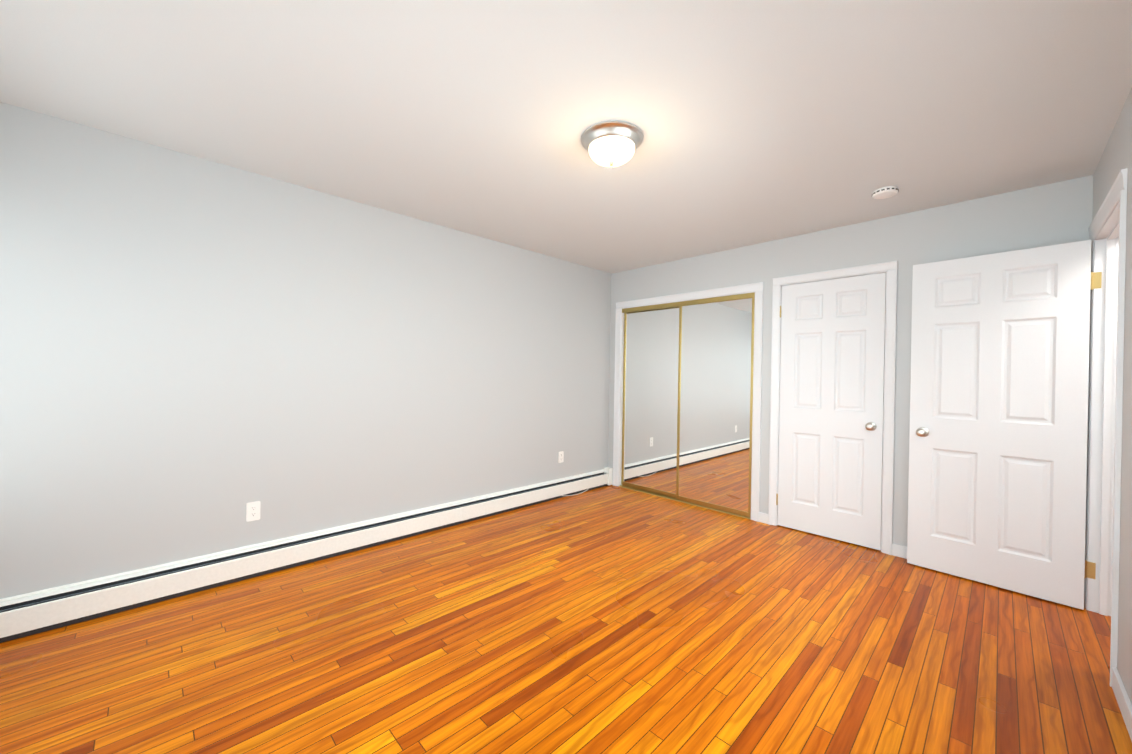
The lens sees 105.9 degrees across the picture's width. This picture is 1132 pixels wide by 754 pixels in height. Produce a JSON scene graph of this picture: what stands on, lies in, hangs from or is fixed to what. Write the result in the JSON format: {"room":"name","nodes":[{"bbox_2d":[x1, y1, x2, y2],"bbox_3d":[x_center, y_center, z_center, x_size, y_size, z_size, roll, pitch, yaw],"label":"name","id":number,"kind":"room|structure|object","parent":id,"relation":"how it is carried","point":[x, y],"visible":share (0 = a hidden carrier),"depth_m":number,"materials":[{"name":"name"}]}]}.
{"room":"empty bedroom","nodes":[
{"label":"empty bedroom","id":0,"kind":"room"},
{"bbox_2d":[0,102,610,598],"bbox_3d":[-1.171,-0.005,3.401,4.821,2.440,0.120,1,0,-44],"label":"wall","id":1,"kind":"structure","parent":0,"point":[196,354],"depth_m":2.56,"materials":[{"name":"paint"}]},
{"bbox_2d":[246,501,260,521],"bbox_3d":[-1.907,0.820,2.607,0.070,0.115,0.007,1,0,-44],"label":"electrical outlet","id":2,"kind":"object","parent":1,"relation":"attached to","point":[252,511],"visible":1,"depth_m":2.60,"materials":[{"name":"white plastic"}]},
{"bbox_2d":[0,467,612,642],"bbox_3d":[-1.121,1.117,3.333,4.575,0.196,0.078,1,0,-44],"label":"baseboard heater","id":3,"kind":"object","parent":1,"relation":"attached to","point":[30,613],"visible":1,"depth_m":2.53,"materials":[{"name":"metal"}]},
{"bbox_2d":[558,451,563,462],"bbox_3d":[-0.051,0.829,4.427,0.070,0.115,0.007,1,0,-44],"label":"electrical outlet","id":4,"kind":"object","parent":1,"relation":"attached to","point":[560,456],"visible":1,"depth_m":4.42,"materials":[{"name":"white plastic"}]},
{"bbox_2d":[0,485,1131,753],"bbox_3d":[0.496,1.299,1.682,4.821,0.100,4.946,1,0,-44],"label":"floor","id":5,"kind":"structure","parent":0,"point":[610,619],"depth_m":1.90,"materials":[{"name":"brown wood"}]},
{"bbox_2d":[0,0,1131,273],"bbox_3d":[0.540,-1.241,1.675,4.821,0.100,4.946,1,0,-44],"label":"ceiling","id":6,"kind":"structure","parent":0,"point":[760,120],"depth_m":1.85,"materials":[{"name":"paint"}]},
{"bbox_2d":[581,121,642,166],"bbox_3d":[0.229,-1.125,2.147,0.309,0.144,0.309,1,0,-44],"label":"lamp","id":7,"kind":"object","parent":6,"relation":"attached to","point":[611,143],"visible":1,"depth_m":2.06,"materials":[{"name":"white glass"}]},
{"bbox_2d":[872,186,898,198],"bbox_3d":[1.996,-1.148,2.674,0.134,0.039,0.134,1,0,-44],"label":"smoke detector","id":8,"kind":"object","parent":6,"relation":"attached to","point":[885,192],"visible":0.98,"depth_m":2.64,"materials":[{"name":"white plastic"}]},
{"bbox_2d":[608,175,1092,545],"bbox_3d":[2.238,0.054,3.281,0.120,2.440,4.826,1,0,-44],"label":"wall","id":9,"kind":"structure","parent":0,"point":[1061,212],"depth_m":3.06,"materials":[{"name":"paint"}]},
{"bbox_2d":[619,292,754,518],"bbox_3d":[1.163,0.245,4.346,0.082,2.015,1.483,1,0,-44],"label":"closet track","id":10,"kind":"object","parent":9,"relation":"attached to","point":[709,300],"visible":0.69,"depth_m":4.26,"materials":[{"name":"gold metal"}]},
{"bbox_2d":[621,306,678,497],"bbox_3d":[0.920,0.239,4.617,0.024,1.990,0.754,1,0,-44],"label":"mirror","id":11,"kind":"object","parent":10,"relation":"attached to","point":[650,400],"visible":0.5,"depth_m":4.61,"materials":[{"name":"gold mirror"}]},
{"bbox_2d":[676,297,754,516],"bbox_3d":[1.404,0.249,4.074,0.024,1.990,0.754,1,0,-44],"label":"mirror","id":12,"kind":"object","parent":10,"relation":"attached to","point":[715,403],"visible":0.9,"depth_m":4.05,"materials":[{"name":"gold mirror"}]},
{"bbox_2d":[613,282,763,521],"bbox_3d":[1.172,0.207,4.354,0.137,2.091,1.640,1,0,-44],"label":"trim","id":13,"kind":"structure","parent":9,"relation":"attached to","point":[757,289],"depth_m":3.99,"materials":[{"name":"white paint"}]},
{"bbox_2d":[759,512,767,523],"bbox_3d":[1.714,1.222,3.703,0.013,0.085,0.080,1,0,-44],"label":"baseboard","id":14,"kind":"structure","parent":9,"relation":"attached to","point":[763,517],"depth_m":3.70,"materials":[{"name":"white paint"}]},
{"bbox_2d":[776,272,885,549],"bbox_3d":[2.072,0.247,3.388,0.167,2.029,0.726,1,0,-44],"label":"closed door","id":15,"kind":"structure","parent":9,"relation":"in","point":[831,409],"depth_m":3.34,"materials":[{"name":"white paint"}]},
{"bbox_2d":[768,261,897,554],"bbox_3d":[2.099,0.217,3.408,0.137,2.109,0.856,1,0,-44],"label":"door frame","id":16,"kind":"structure","parent":9,"relation":"attached to","point":[890,269],"depth_m":3.11,"materials":[{"name":"white paint"}]},
{"bbox_2d":[892,543,906,558],"bbox_3d":[2.643,1.240,2.755,0.013,0.085,0.869,1,0,-44],"label":"baseboard","id":17,"kind":"structure","parent":9,"relation":"attached to","point":[899,550],"depth_m":3.03,"materials":[{"name":"white paint"}]},
{"bbox_2d":[1092,88,1131,703],"bbox_3d":[1.387,0.046,0.791,4.581,2.440,0.120,1,0,-44],"label":"wall","id":18,"kind":"structure","parent":0,"point":[1116,158],"depth_m":1.71,"materials":[{"name":"paint"}]},
{"bbox_2d":[1084,168,1127,686],"bbox_3d":[2.662,0.218,2.043,0.960,2.134,0.154,1,0,-44],"label":"door frame","id":19,"kind":"structure","parent":18,"relation":"attached to","point":[1107,230],"depth_m":2.31,"materials":[{"name":"white paint"}]},
{"bbox_2d":[907,240,1101,609],"bbox_3d":[2.626,0.258,2.624,0.167,2.029,0.810,1,0,-42],"label":"open door","id":20,"kind":"structure","parent":19,"relation":"attached to","point":[999,382],"depth_m":2.58,"materials":[{"name":"white paint"}]},
{"bbox_2d":[1112,667,1131,740],"bbox_3d":[0.970,1.218,0.498,3.600,0.085,0.013,1,0,-44],"label":"baseboard","id":21,"kind":"structure","parent":18,"relation":"attached to","point":[1122,698],"depth_m":1.61,"materials":[{"name":"white paint"}]}
]}

